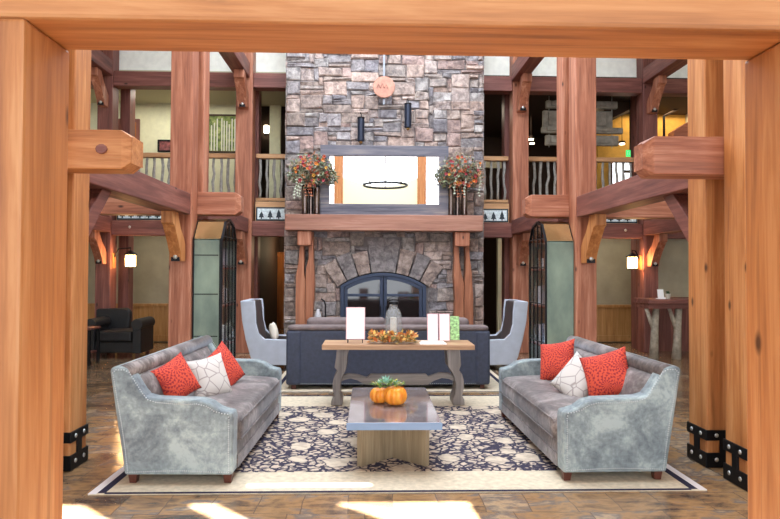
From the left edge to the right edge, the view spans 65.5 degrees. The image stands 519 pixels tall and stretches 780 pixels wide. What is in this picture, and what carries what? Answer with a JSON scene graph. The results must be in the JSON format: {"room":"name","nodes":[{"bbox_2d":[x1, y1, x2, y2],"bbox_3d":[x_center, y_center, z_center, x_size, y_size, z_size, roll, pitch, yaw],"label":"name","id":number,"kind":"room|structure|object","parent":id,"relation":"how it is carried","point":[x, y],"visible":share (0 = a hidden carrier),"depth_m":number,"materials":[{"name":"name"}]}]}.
{"room":"hotel lobby","nodes":[
{"label":"hotel lobby","id":0,"kind":"room"},
{"bbox_2d":[112,220,164,235],"bbox_3d":[-4.224,-0.611,11.924,2.370,0.290,0.286,0,-1,-2],"label":"beam","id":1,"kind":"structure","parent":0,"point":[119,227],"depth_m":11.79,"materials":[{"name":"brown wood"}]},
{"bbox_2d":[116,215,160,220],"bbox_3d":[-4.223,-0.957,11.968,2.310,0.395,0.092,0,-1,-2],"label":"frieze","id":2,"kind":"object","parent":1,"relation":"on","point":[157,218],"visible":0.17,"depth_m":11.91,"materials":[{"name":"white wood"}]},
{"bbox_2d":[90,103,280,201],"bbox_3d":[-4.979,-2.349,13.948,4.900,2.440,0.100,0,-1,-2],"label":"wall","id":3,"kind":"structure","parent":0,"point":[155,119],"depth_m":13.91,"materials":[{"name":"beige paint"}]},
{"bbox_2d":[209,114,235,152],"bbox_3d":[-3.808,-2.885,13.916,0.747,0.888,0.040,0,-1,-2],"label":"framed picture","id":4,"kind":"object","parent":3,"relation":"attached to","point":[222,127],"visible":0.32,"depth_m":13.90,"materials":[{"name":"green paint"}]},
{"bbox_2d":[88,236,630,341],"bbox_3d":[-0.137,0.495,13.821,14.600,2.750,0.150,0,-1,-2],"label":"wall","id":5,"kind":"structure","parent":0,"point":[151,273],"depth_m":13.60,"materials":[{"name":"paint"}]},
{"bbox_2d":[88,303,167,340],"bbox_3d":[-5.244,1.402,13.527,4.380,0.840,0.080,0,-1,-2],"label":"trim","id":6,"kind":"structure","parent":5,"relation":"attached to","point":[158,311],"depth_m":13.51,"materials":[{"name":"brown wood"}]},
{"bbox_2d":[496,238,501,332],"bbox_3d":[-0.253,0.567,13.690,5.680,2.600,0.160,0,-1,-2],"label":"trim","id":7,"kind":"structure","parent":5,"relation":"attached to","point":[498,240],"depth_m":13.70,"materials":[{"name":"beige paint"}]},
{"bbox_2d":[597,305,630,341],"bbox_3d":[4.870,1.452,13.845,4.580,0.840,0.080,0,-1,-2],"label":"trim","id":8,"kind":"structure","parent":5,"relation":"attached to","point":[613,321],"depth_m":13.84,"materials":[{"name":"brown wood"}]},
{"bbox_2d":[91,70,687,136],"bbox_3d":[-0.143,-3.624,14.676,14.600,0.180,4.800,0,-1,-2],"label":"ceiling","id":9,"kind":"structure","parent":0,"point":[492,102],"depth_m":13.64,"materials":[{"name":"brown paint"}]},
{"bbox_2d":[541,100,556,145],"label":"sculpture","id":10,"kind":"object","parent":9,"relation":"hanging from","point":[549,118],"depth_m":13.05,"materials":[{"name":"silver metal"}]},
{"bbox_2d":[596,97,622,147],"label":"sculpture","id":11,"kind":"object","parent":9,"relation":"hanging from","point":[604,122],"depth_m":13.08,"materials":[{"name":"silver metal"}]},
{"bbox_2d":[596,102,628,119],"bbox_3d":[5.219,-3.316,14.038,0.931,0.394,1.000,0,-1,-2],"label":"flight","id":12,"kind":"object","parent":9,"relation":"attached to","point":[623,107],"visible":0.24,"depth_m":13.54,"materials":[{"name":"brown paint"}]},
{"bbox_2d":[119,50,687,77],"bbox_3d":[-0.066,-4.410,12.352,14.600,1.500,0.080,0,-1,-2],"label":"wall","id":13,"kind":"structure","parent":0,"point":[128,60],"depth_m":12.24,"materials":[{"name":"white paint"}]},
{"bbox_2d":[62,329,747,518],"bbox_3d":[0.052,1.810,7.622,15.000,0.120,21.100,0,-1,-2],"label":"floor","id":14,"kind":"structure","parent":0,"point":[723,499],"depth_m":4.24,"materials":[{"name":"stone"}]},
{"bbox_2d":[0,19,68,518],"bbox_3d":[-1.298,0.439,2.017,0.290,2.389,0.290,0,-1,-2],"label":"timber post","id":15,"kind":"object","parent":14,"relation":"on","point":[34,68],"visible":1,"depth_m":1.94,"materials":[{"name":"brown wood"}]},
{"bbox_2d":[0,0,779,59],"bbox_3d":[0.089,-0.894,2.087,5.100,0.290,0.290,0,-1,-2],"label":"timber beam","id":16,"kind":"structure","parent":15,"relation":"on","point":[639,29],"depth_m":1.97,"materials":[{"name":"brown wood"}]},
{"bbox_2d":[63,50,110,471],"bbox_3d":[-2.684,-1.808,5.302,0.334,7.000,0.900,0,-1,-2],"label":"timber post","id":17,"kind":"object","parent":14,"relation":"on","point":[85,205],"visible":0.38,"depth_m":4.93,"materials":[{"name":"brown wood"}]},
{"bbox_2d":[67,129,142,173],"bbox_3d":[-4.559,-0.849,4.661,5.170,0.316,0.276,0,-1,-2],"label":"tie beam","id":18,"kind":"structure","parent":17,"relation":"attached to","point":[89,151],"depth_m":4.62,"materials":[{"name":"brown wood"}]},
{"bbox_2d":[89,171,189,213],"bbox_3d":[-2.729,-0.763,6.583,0.270,0.280,2.890,0,-1,-2],"label":"timber beam","id":19,"kind":"structure","parent":17,"relation":"attached to","point":[138,188],"depth_m":6.44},
{"bbox_2d":[87,326,100,365],"bbox_3d":[-5.206,1.460,10.265,0.440,0.634,0.400,0,-1,-2],"label":"side table","id":20,"kind":"object","parent":14,"relation":"on","point":[89,328],"visible":0.49,"depth_m":10.20,"materials":[{"name":"black wood"}]},
{"bbox_2d":[89,50,118,317],"bbox_3d":[-5.545,-1.697,11.656,0.290,7.000,0.820,0,-1,-2],"label":"timber post","id":21,"kind":"object","parent":14,"relation":"on","point":[102,244],"visible":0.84,"depth_m":11.74,"materials":[{"name":"brown wood"}]},
{"bbox_2d":[92,215,110,231],"bbox_3d":[-5.502,-0.706,10.125,0.290,0.280,3.235,0,-1,-2],"label":"timber beam","id":22,"kind":"structure","parent":21,"relation":"attached to","point":[102,224],"depth_m":11.43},
{"bbox_2d":[91,50,112,75],"bbox_3d":[-5.489,-3.756,10.184,0.290,0.300,3.235,0,-1,-2],"label":"timber beam","id":23,"kind":"structure","parent":21,"relation":"attached to","point":[99,59],"depth_m":11.36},
{"bbox_2d":[112,247,136,267],"bbox_3d":[-5.182,-0.035,11.876,0.467,0.412,0.260,0,-1,-2],"label":"wall sconce","id":24,"kind":"object","parent":21,"relation":"attached to","point":[130,256],"visible":1,"depth_m":11.81,"materials":[{"name":"white glass"}]},
{"bbox_2d":[87,308,154,357],"bbox_3d":[-5.039,1.359,11.303,1.137,0.878,0.800,0,-1,-2],"label":"armchair","id":25,"kind":"object","parent":14,"relation":"on","point":[117,335],"visible":0.88,"depth_m":11.00,"materials":[{"name":"black leather"}]},
{"bbox_2d":[100,328,132,341],"bbox_3d":[-4.990,1.399,11.253,0.632,0.200,0.620,0,-1,-2],"label":"seat cushion","id":26,"kind":"object","parent":25,"relation":"on","point":[106,334],"depth_m":10.95,"materials":[{"name":"black leather"}]},
{"bbox_2d":[118,89,135,327],"bbox_3d":[-5.409,-0.880,12.455,0.201,5.400,0.280,0,-1,-2],"label":"timber post","id":27,"kind":"object","parent":14,"relation":"on","point":[127,103],"visible":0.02,"depth_m":12.35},
{"bbox_2d":[161,51,198,347],"bbox_3d":[-2.767,-1.757,7.932,0.290,7.000,0.800,0,-1,-2],"label":"timber post","id":28,"kind":"object","parent":14,"relation":"on","point":[179,229],"visible":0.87,"depth_m":8.04,"materials":[{"name":"brown wood"}]},
{"bbox_2d":[100,192,243,215],"bbox_3d":[-4.662,-0.781,8.394,5.200,0.326,0.286,0,-1,-2],"label":"tie beam","id":29,"kind":"structure","parent":28,"relation":"attached to","point":[208,203],"depth_m":8.33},
{"bbox_2d":[197,52,209,191],"bbox_3d":[-2.787,-3.084,8.778,0.290,4.315,0.280,0,-1,-2],"label":"timber post","id":30,"kind":"object","parent":29,"relation":"on","point":[204,57],"visible":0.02,"depth_m":8.64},
{"bbox_2d":[192,219,236,357],"bbox_3d":[-2.444,0.573,8.505,0.395,2.285,0.866,0,-1,-2],"label":"display cabinet","id":31,"kind":"object","parent":14,"relation":"on","point":[211,236],"visible":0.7,"depth_m":8.09,"materials":[{"name":"glass"}]},
{"bbox_2d":[234,52,255,352],"bbox_3d":[-2.857,-1.683,11.741,0.330,7.000,0.820,0,-1,-2],"label":"timber post","id":32,"kind":"object","parent":14,"relation":"on","point":[245,91],"visible":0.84,"depth_m":11.85,"materials":[{"name":"brown wood"}]},
{"bbox_2d":[114,71,235,90],"bbox_3d":[-4.211,-3.530,11.994,2.370,0.290,0.260,0,-1,-2],"label":"beam","id":33,"kind":"structure","parent":32,"relation":"attached to","point":[139,80],"depth_m":11.86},
{"bbox_2d":[197,215,247,232],"bbox_3d":[-2.848,-0.690,10.351,0.270,0.280,2.950,0,-1,-2],"label":"timber beam","id":34,"kind":"structure","parent":32,"relation":"attached to","point":[240,222],"depth_m":10.86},
{"bbox_2d":[219,52,249,77],"bbox_3d":[-2.835,-3.740,10.410,0.270,0.300,2.950,0,-1,-2],"label":"timber beam","id":35,"kind":"structure","parent":32,"relation":"attached to","point":[234,60],"depth_m":11.12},
{"bbox_2d":[252,221,284,236],"bbox_3d":[-2.340,-0.601,11.996,0.720,0.290,0.260,0,-1,-2],"label":"beam","id":36,"kind":"structure","parent":32,"relation":"attached to","point":[259,228],"depth_m":11.87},
{"bbox_2d":[255,202,284,220],"bbox_3d":[-2.339,-0.948,12.027,0.660,0.395,0.092,0,-1,-2],"label":"frieze","id":37,"kind":"object","parent":36,"relation":"on","point":[264,211],"visible":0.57,"depth_m":11.99,"materials":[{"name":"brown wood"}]},
{"bbox_2d":[253,73,285,91],"bbox_3d":[-2.327,-3.520,12.053,0.720,0.290,0.260,0,-1,-2],"label":"beam","id":38,"kind":"structure","parent":32,"relation":"attached to","point":[261,81],"depth_m":11.92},
{"bbox_2d":[254,91,261,298],"bbox_3d":[-2.836,-0.868,12.536,0.270,5.400,0.280,0,-1,-2],"label":"timber post","id":39,"kind":"object","parent":14,"relation":"on","point":[258,93],"visible":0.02,"depth_m":12.43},
{"bbox_2d":[240,299,285,364],"bbox_3d":[-1.982,1.225,10.041,0.839,1.124,0.750,0,-1,-2],"label":"chair","id":40,"kind":"object","parent":14,"relation":"on","point":[260,344],"visible":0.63,"depth_m":9.66,"materials":[{"name":"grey fabric"}]},
{"bbox_2d":[250,299,266,338],"bbox_3d":[-2.199,1.025,10.038,0.227,0.706,0.596,0,-1,-2],"label":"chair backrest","id":41,"kind":"object","parent":40,"relation":"on","point":[260,322],"depth_m":10.11,"materials":[{"name":"fabric"}]},
{"bbox_2d":[284,53,483,334],"bbox_3d":[-0.109,-1.664,11.862,3.754,7.010,2.150,0,-1,-2],"label":"stone fireplace","id":42,"kind":"object","parent":14,"relation":"on","point":[433,264],"visible":0.63,"depth_m":11.35,"materials":[{"name":"grey"}]},
{"bbox_2d":[314,186,319,213],"bbox_3d":[-1.324,-1.075,10.987,0.113,0.514,0.113,0,-1,-2],"label":"metal vase","id":43,"kind":"object","parent":42,"relation":"on","point":[317,188],"visible":0.91,"depth_m":10.94,"materials":[{"name":"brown metal"}]},
{"bbox_2d":[284,150,337,198],"bbox_3d":[-1.413,-1.510,10.936,0.996,0.888,0.501,0,-1,-4],"label":"flower arrangement","id":44,"kind":"object","parent":43,"relation":"in","point":[314,178],"visible":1,"depth_m":10.85,"materials":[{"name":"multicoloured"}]},
{"bbox_2d":[357,112,364,143],"bbox_3d":[-0.538,-2.435,11.238,0.136,0.600,0.136,0,-1,-2],"label":"weight","id":45,"kind":"object","parent":42,"relation":"attached to","point":[360,120],"visible":1,"depth_m":11.18,"materials":[{"name":"grey"}]},
{"bbox_2d":[373,55,394,104],"bbox_3d":[-0.109,-3.833,11.295,0.410,1.895,0.077,0,-1,-2],"label":"clock pendulum","id":46,"kind":"object","parent":42,"relation":"hanging from","point":[383,86],"visible":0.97,"depth_m":11.26,"materials":[{"name":"orange"}]},
{"bbox_2d":[285,214,482,231],"bbox_3d":[-0.106,-0.663,11.137,3.590,0.290,0.340,0,-1,-2],"label":"mantel shelf","id":47,"kind":"object","parent":42,"relation":"attached to","point":[293,222],"depth_m":10.97,"materials":[{"name":"brown wood"}]},
{"bbox_2d":[320,145,448,214],"bbox_3d":[-0.101,-1.450,11.173,2.352,1.280,0.120,0,-1,-2],"label":"framed mirror","id":48,"kind":"object","parent":42,"relation":"on","point":[371,179],"visible":0.81,"depth_m":11.14,"materials":[{"name":"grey wood"}]},
{"bbox_2d":[329,156,438,203],"bbox_3d":[-0.106,-1.458,11.163,2.051,0.882,0.020,0,-1,-1],"label":"mirror glass","id":49,"kind":"object","parent":48,"relation":"attached to","point":[360,179],"depth_m":11.15,"materials":[{"name":"mirror"}]},
{"bbox_2d":[404,98,411,129],"bbox_3d":[0.334,-2.697,11.271,0.136,0.611,0.136,0,-1,-2],"label":"weight","id":50,"kind":"object","parent":42,"relation":"attached to","point":[407,106],"visible":1,"depth_m":11.22,"materials":[{"name":"grey"}]},
{"bbox_2d":[461,178,466,214],"bbox_3d":[1.359,-1.147,11.073,0.113,0.684,0.113,0,-1,-2],"label":"metal vase","id":51,"kind":"object","parent":42,"relation":"on","point":[464,199],"visible":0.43,"depth_m":11.02,"materials":[{"name":"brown metal"}]},
{"bbox_2d":[433,151,485,196],"bbox_3d":[1.260,-1.536,11.017,0.989,0.850,0.542,0,-1,-2],"label":"flower arrangement","id":52,"kind":"object","parent":51,"relation":"in","point":[463,171],"visible":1,"depth_m":10.92,"materials":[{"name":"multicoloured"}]},
{"bbox_2d":[281,370,498,392],"bbox_3d":[0.004,1.772,9.132,3.300,0.012,2.280,0,-1,-2],"label":"area rug","id":53,"kind":"object","parent":14,"relation":"on","point":[493,386],"visible":0.08,"depth_m":8.28,"materials":[{"name":"grey carpet"}]},
{"bbox_2d":[286,317,489,388],"bbox_3d":[-0.033,1.285,8.645,2.750,0.942,0.970,0,-1,-2],"label":"sofa","id":54,"kind":"object","parent":53,"relation":"on","point":[307,363],"visible":0.7,"depth_m":8.18,"materials":[{"name":"fabric"}]},
{"bbox_2d":[307,317,385,323],"bbox_3d":[-0.610,1.051,8.486,1.105,0.485,0.200,0,-1,-2],"label":"cushion","id":55,"kind":"object","parent":54,"relation":"on","point":[312,320],"depth_m":8.40,"materials":[{"name":"grey fabric"}]},
{"bbox_2d":[396,317,468,324],"bbox_3d":[0.555,1.057,8.523,1.105,0.485,0.200,0,-1,-2],"label":"cushion","id":56,"kind":"object","parent":54,"relation":"on","point":[400,320],"depth_m":8.43,"materials":[{"name":"grey fabric"}]},
{"bbox_2d":[88,395,706,494],"bbox_3d":[0.036,1.712,6.072,4.470,0.012,3.400,0,-1,-2],"label":"area rug","id":57,"kind":"object","parent":14,"relation":"on","point":[309,448],"visible":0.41,"depth_m":4.90,"materials":[{"name":"grey carpet"}]},
{"bbox_2d":[111,335,281,482],"bbox_3d":[-1.619,1.248,5.565,0.946,0.885,2.150,0,-1,0],"label":"sofa","id":58,"kind":"object","parent":57,"relation":"on","point":[160,434],"visible":0.9,"depth_m":4.50,"materials":[{"name":"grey fabric"}]},
{"bbox_2d":[140,346,210,394],"bbox_3d":[-1.877,1.101,5.565,0.147,0.400,1.832,0,-1,0],"label":"cushion","id":59,"kind":"object","parent":58,"relation":"on","point":[149,379],"depth_m":5.00,"materials":[{"name":"grey fabric"}]},
{"bbox_2d":[150,352,201,395],"bbox_3d":[-1.767,0.995,5.008,0.198,0.434,0.444,0,-1,27],"label":"throw pillow","id":60,"kind":"object","parent":58,"relation":"on","point":[175,377],"visible":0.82,"depth_m":4.95,"materials":[{"name":"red fabric"}]},
{"bbox_2d":[186,353,231,396],"bbox_3d":[-1.621,1.061,5.432,0.210,0.408,0.441,-1,-1,41],"label":"throw pillow","id":61,"kind":"object","parent":58,"relation":"on","point":[210,373],"visible":0.82,"depth_m":5.38,"materials":[{"name":"beige fabric"}]},
{"bbox_2d":[207,341,244,385],"bbox_3d":[-1.614,1.058,5.863,0.232,0.521,0.528,0,-1,14],"label":"throw pillow","id":62,"kind":"object","parent":58,"relation":"on","point":[234,372],"visible":0.41,"depth_m":5.88,"materials":[{"name":"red fabric"}]},
{"bbox_2d":[187,376,279,439],"bbox_3d":[-1.504,1.302,5.565,0.705,0.202,1.832,0,-1,0],"label":"seat cushion","id":63,"kind":"object","parent":58,"relation":"on","point":[251,396],"depth_m":5.41,"materials":[{"name":"grey fabric"}]},
{"bbox_2d":[346,387,441,466],"bbox_3d":[0.012,1.490,5.443,0.748,0.406,1.445,0,-1,-2],"label":"coffee table","id":64,"kind":"object","parent":57,"relation":"on","point":[385,431],"visible":0.85,"depth_m":5.03,"materials":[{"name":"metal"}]},
{"bbox_2d":[370,386,385,402],"bbox_3d":[-0.094,1.209,5.437,0.175,0.152,0.177,0,-1,-2],"label":"pumpkin","id":65,"kind":"object","parent":64,"relation":"on","point":[376,394],"visible":0.83,"depth_m":5.37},
{"bbox_2d":[383,385,406,404],"bbox_3d":[0.045,1.193,5.362,0.211,0.182,0.213,0,-1,-2],"label":"pumpkin","id":66,"kind":"object","parent":64,"relation":"on","point":[392,395],"visible":1,"depth_m":5.29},
{"bbox_2d":[322,340,474,405],"bbox_3d":[0.090,1.361,7.256,1.770,0.736,0.510,0,-1,-2],"label":"console table","id":67,"kind":"object","parent":57,"relation":"on","point":[452,349],"visible":0.98,"depth_m":7.20,"materials":[{"name":"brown wood"}]},
{"bbox_2d":[346,307,364,342],"bbox_3d":[-0.410,0.779,7.227,0.227,0.418,0.140,0,-1,-2],"label":"table sign","id":68,"kind":"object","parent":67,"relation":"on","point":[355,316],"visible":1,"depth_m":7.22,"materials":[{"name":"white paper"}]},
{"bbox_2d":[367,329,418,343],"bbox_3d":[0.029,0.905,7.133,0.630,0.196,0.285,0,-1,-2],"label":"leaf garland","id":69,"kind":"object","parent":67,"relation":"on","point":[384,337],"visible":1,"depth_m":7.11,"materials":[{"name":"orange plant"}]},
{"bbox_2d":[427,314,437,340],"bbox_3d":[0.516,0.819,7.330,0.131,0.324,0.052,0,-1,-2],"label":"table sign","id":70,"kind":"object","parent":67,"relation":"on","point":[432,319],"visible":1,"depth_m":7.32,"materials":[{"name":"white paper"}]},
{"bbox_2d":[439,314,449,340],"bbox_3d":[0.658,0.820,7.335,0.130,0.324,0.052,0,-1,-2],"label":"table sign","id":71,"kind":"object","parent":67,"relation":"on","point":[444,319],"visible":1,"depth_m":7.33,"materials":[{"name":"white paper"}]},
{"bbox_2d":[450,316,458,339],"bbox_3d":[0.786,0.833,7.367,0.110,0.284,0.046,0,-1,-2],"label":"table sign","id":72,"kind":"object","parent":67,"relation":"on","point":[454,320],"visible":1,"depth_m":7.36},
{"bbox_2d":[499,335,679,480],"bbox_3d":[1.699,1.264,5.669,0.946,0.885,2.150,0,-1,-3],"label":"sofa","id":73,"kind":"object","parent":57,"relation":"on","point":[630,430],"visible":0.87,"depth_m":4.62,"materials":[{"name":"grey fabric"}]},
{"bbox_2d":[501,375,583,437],"bbox_3d":[1.584,1.317,5.662,0.705,0.202,1.832,0,-1,-3],"label":"seat cushion","id":74,"kind":"object","parent":73,"relation":"on","point":[540,401],"depth_m":5.51,"materials":[{"name":"grey fabric"}]},
{"bbox_2d":[540,338,574,379],"bbox_3d":[1.703,1.035,6.188,0.206,0.478,0.500,1,-2,-42],"label":"throw pillow","id":75,"kind":"object","parent":73,"relation":"on","point":[554,357],"visible":0.79,"depth_m":6.14,"materials":[{"name":"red fabric"}]},
{"bbox_2d":[549,351,587,396],"bbox_3d":[1.691,1.090,5.486,0.236,0.491,0.510,1,-1,-27],"label":"throw pillow","id":76,"kind":"object","parent":73,"relation":"on","point":[571,380],"visible":0.68,"depth_m":5.46,"materials":[{"name":"beige fabric"}]},
{"bbox_2d":[579,346,627,395],"bbox_3d":[1.875,0.998,5.243,0.522,0.506,0.210,0,-1,32],"label":"throw pillow","id":77,"kind":"object","parent":73,"relation":"on","point":[605,373],"visible":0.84,"depth_m":5.20,"materials":[{"name":"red fabric"}]},
{"bbox_2d":[574,347,650,394],"bbox_3d":[1.958,1.120,5.684,0.147,0.400,1.832,0,-1,-3],"label":"cushion","id":78,"kind":"object","parent":73,"relation":"on","point":[636,377],"depth_m":4.99,"materials":[{"name":"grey fabric"}]},
{"bbox_2d":[502,94,509,321],"bbox_3d":[2.506,-0.841,12.704,0.280,5.400,0.280,0,-1,-2],"label":"timber post","id":79,"kind":"object","parent":14,"relation":"on","point":[505,98],"visible":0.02,"depth_m":12.60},
{"bbox_2d":[490,299,527,364],"bbox_3d":[1.805,1.244,10.160,0.839,1.124,0.750,0,-1,-2],"label":"chair","id":80,"kind":"object","parent":14,"relation":"on","point":[505,345],"visible":0.64,"depth_m":9.80,"materials":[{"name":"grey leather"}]},
{"bbox_2d":[501,300,514,338],"bbox_3d":[2.024,1.046,10.170,0.227,0.706,0.596,0,-1,-2],"label":"cushion","id":81,"kind":"object","parent":80,"relation":"on","point":[506,326],"depth_m":10.22,"materials":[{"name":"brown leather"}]},
{"bbox_2d":[509,57,531,352],"bbox_3d":[2.595,-1.656,11.912,0.320,7.000,0.820,0,-1,-2],"label":"timber post","id":82,"kind":"object","parent":14,"relation":"on","point":[519,96],"visible":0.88,"depth_m":12.02,"materials":[{"name":"brown wood"}]},
{"bbox_2d":[484,76,511,94],"bbox_3d":[2.091,-3.498,12.192,0.680,0.290,0.260,0,-1,-2],"label":"beam","id":83,"kind":"structure","parent":82,"relation":"attached to","point":[492,84],"depth_m":12.07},
{"bbox_2d":[484,223,511,237],"bbox_3d":[2.078,-0.579,12.135,0.680,0.290,0.260,0,-1,-2],"label":"beam","id":84,"kind":"structure","parent":82,"relation":"attached to","point":[491,230],"depth_m":12.01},
{"bbox_2d":[484,203,508,222],"bbox_3d":[2.079,-0.926,12.166,0.620,0.395,0.092,0,-1,-2],"label":"frieze","id":85,"kind":"object","parent":84,"relation":"on","point":[493,212],"visible":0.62,"depth_m":12.13,"materials":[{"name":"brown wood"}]},
{"bbox_2d":[511,57,543,80],"bbox_3d":[2.592,-3.713,10.581,0.270,0.300,2.950,0,-1,-2],"label":"timber beam","id":86,"kind":"structure","parent":82,"relation":"attached to","point":[522,65],"depth_m":11.32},
{"bbox_2d":[511,216,568,233],"bbox_3d":[2.579,-0.663,10.521,0.270,0.280,2.950,0,-1,-2],"label":"timber beam","id":87,"kind":"structure","parent":82,"relation":"attached to","point":[520,225],"depth_m":11.03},
{"bbox_2d":[529,77,641,95],"bbox_3d":[3.905,-3.489,12.249,2.290,0.290,0.260,0,-1,-2],"label":"beam","id":88,"kind":"structure","parent":82,"relation":"attached to","point":[539,85],"depth_m":12.14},
{"bbox_2d":[602,224,642,238],"bbox_3d":[3.892,-0.570,12.179,2.290,0.290,0.286,0,-1,-2],"label":"beam","id":89,"kind":"structure","parent":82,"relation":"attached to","point":[611,231],"depth_m":12.09,"materials":[{"name":"brown wood"}]},
{"bbox_2d":[528,221,573,358],"bbox_3d":[2.284,0.597,8.659,0.395,2.285,0.866,0,-1,-2],"label":"display cabinet","id":90,"kind":"object","parent":14,"relation":"on","point":[557,314],"visible":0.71,"depth_m":8.24,"materials":[{"name":"glass"}]},
{"bbox_2d":[569,57,605,341],"bbox_3d":[2.660,-1.730,8.103,0.290,7.000,0.800,0,-1,-2],"label":"timber post","id":91,"kind":"object","parent":14,"relation":"on","point":[587,232],"visible":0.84,"depth_m":8.21,"materials":[{"name":"brown wood"}]},
{"bbox_2d":[522,195,674,218],"bbox_3d":[4.613,-0.735,8.685,5.440,0.326,0.286,0,-1,-2],"label":"tie beam","id":92,"kind":"structure","parent":91,"relation":"attached to","point":[533,206],"depth_m":8.50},
{"bbox_2d":[557,57,568,194],"bbox_3d":[2.640,-3.057,8.949,0.290,4.315,0.280,0,-1,-2],"label":"timber post","id":93,"kind":"object","parent":92,"relation":"on","point":[562,62],"visible":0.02,"depth_m":8.80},
{"bbox_2d":[630,96,637,348],"bbox_3d":[5.237,-0.827,12.790,0.212,5.400,0.280,0,-1,-2],"label":"timber post","id":94,"kind":"object","parent":14,"relation":"on","point":[633,99],"visible":0.22,"depth_m":12.76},
{"bbox_2d":[636,58,666,352],"bbox_3d":[5.204,-1.643,11.994,0.300,7.000,0.820,0,-1,-2],"label":"timber post","id":95,"kind":"object","parent":14,"relation":"on","point":[651,247],"visible":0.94,"depth_m":12.07,"materials":[{"name":"brown wood"}]},
{"bbox_2d":[626,250,641,269],"bbox_3d":[4.889,0.007,12.192,0.301,0.409,0.260,0,-1,-2],"label":"wall sconce","id":96,"kind":"object","parent":95,"relation":"attached to","point":[634,262],"visible":1,"depth_m":12.12,"materials":[{"name":"white glass"}]},
{"bbox_2d":[644,219,681,234],"bbox_3d":[5.247,-0.653,10.463,0.300,0.280,3.235,0,-1,-2],"label":"timber beam","id":97,"kind":"structure","parent":95,"relation":"attached to","point":[655,226],"depth_m":11.37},
{"bbox_2d":[643,59,686,82],"bbox_3d":[5.261,-3.702,10.522,0.300,0.300,3.235,0,-1,-2],"label":"timber beam","id":98,"kind":"structure","parent":95,"relation":"attached to","point":[667,67],"depth_m":11.46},
{"bbox_2d":[662,79,687,96],"bbox_3d":[6.291,-3.477,12.324,1.865,0.290,0.260,0,-1,-2],"label":"beam","id":99,"kind":"structure","parent":95,"relation":"attached to","point":[673,87],"depth_m":12.18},
{"bbox_2d":[633,298,688,359],"bbox_3d":[5.757,1.291,11.339,2.166,1.119,0.650,0,-1,-2],"label":"bar table","id":100,"kind":"object","parent":14,"relation":"on","point":[678,304],"visible":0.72,"depth_m":11.18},
{"bbox_2d":[663,59,725,467],"bbox_3d":[2.743,-1.781,5.473,0.334,7.000,0.900,0,-1,-2],"label":"timber post","id":101,"kind":"object","parent":14,"relation":"on","point":[699,213],"visible":0.63,"depth_m":5.03,"materials":[{"name":"brown wood"}]},
{"bbox_2d":[577,175,687,216],"bbox_3d":[2.698,-0.736,6.754,0.270,0.280,2.890,0,-1,-2],"label":"timber beam","id":102,"kind":"structure","parent":101,"relation":"attached to","point":[632,192],"depth_m":6.61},
{"bbox_2d":[634,136,723,179],"bbox_3d":[4.721,-0.803,4.958,5.460,0.316,0.266,0,-1,-2],"label":"tie beam","id":103,"kind":"structure","parent":101,"relation":"attached to","point":[656,157],"depth_m":4.76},
{"bbox_2d":[723,60,747,491],"bbox_3d":[2.770,-1.798,4.640,0.334,7.000,0.314,0,-1,-2],"label":"timber post","id":104,"kind":"object","parent":14,"relation":"on","point":[735,468],"visible":0.46,"depth_m":4.59,"materials":[{"name":"brown wood"}]},
{"bbox_2d":[745,43,779,518],"bbox_3d":[1.464,0.453,2.104,0.290,2.389,0.290,0,-1,-2],"label":"timber post","id":105,"kind":"object","parent":14,"relation":"on","point":[762,72],"visible":1,"depth_m":2.14,"materials":[{"name":"brown wood"}]},
{"bbox_2d":[260,106,556,334],"bbox_3d":[-0.182,-1.597,15.586,14.600,7.000,3.300,0,-1,-2],"label":"wall","id":106,"kind":"structure","parent":0,"point":[269,246],"depth_m":16.79,"materials":[{"name":"brown paint"}]},
{"bbox_2d":[277,252,284,328],"bbox_3d":[-2.977,0.809,16.627,0.734,2.186,0.110,0,-1,-2],"label":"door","id":107,"kind":"structure","parent":106,"relation":"in","point":[280,255],"depth_m":16.60,"materials":[{"name":"orange wood"}]},
{"bbox_2d":[596,114,684,188],"bbox_3d":[6.078,-2.287,14.696,2.150,2.440,0.100,0,-1,-2],"label":"wall","id":108,"kind":"structure","parent":0,"point":[672,122],"depth_m":14.64,"materials":[{"name":"yellow paint"}]},
{"bbox_2d":[658,239,688,296],"bbox_3d":[6.286,0.181,12.453,1.850,1.180,0.100,0,-1,-2],"label":"wall","id":109,"kind":"structure","parent":0,"point":[673,268],"depth_m":12.39,"materials":[{"name":"paint"}]},
{"bbox_2d":[659,297,688,350],"bbox_3d":[6.282,1.321,12.421,1.850,1.100,0.120,0,-1,-2],"label":"trim","id":110,"kind":"structure","parent":109,"relation":"attached to","point":[666,329],"depth_m":12.34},
{"bbox_3d":[-0.155,-0.915,14.623,14.600,0.360,4.800,0,-1,-2],"label":"floor","id":111,"kind":"structure","parent":0,"visible":0},
{"bbox_2d":[138,153,234,191],"bbox_3d":[-4.228,-1.665,12.238,2.370,0.950,0.140,0,-1,-2],"label":"balcony railing","id":112,"kind":"object","parent":111,"relation":"on","point":[213,156],"visible":0.27,"depth_m":12.21,"materials":[{"name":"brown wood"}]},
{"bbox_2d":[256,154,285,201],"bbox_3d":[-2.344,-1.655,12.297,0.720,0.950,0.140,0,-1,-2],"label":"balcony railing","id":113,"kind":"object","parent":111,"relation":"on","point":[281,157],"visible":0.75,"depth_m":12.27,"materials":[{"name":"brown wood"}]},
{"bbox_2d":[484,156,507,202],"bbox_3d":[2.074,-1.633,12.435,0.680,0.950,0.140,0,-1,-2],"label":"balcony railing","id":114,"kind":"object","parent":111,"relation":"on","point":[491,159],"visible":0.67,"depth_m":12.41,"materials":[{"name":"brown wood"}]},
{"bbox_2d":[529,157,633,194],"bbox_3d":[3.888,-1.624,12.492,2.290,0.950,0.140,0,-1,-2],"label":"balcony railing","id":115,"kind":"object","parent":111,"relation":"on","point":[609,160],"visible":0.31,"depth_m":12.46,"materials":[{"name":"brown wood"}]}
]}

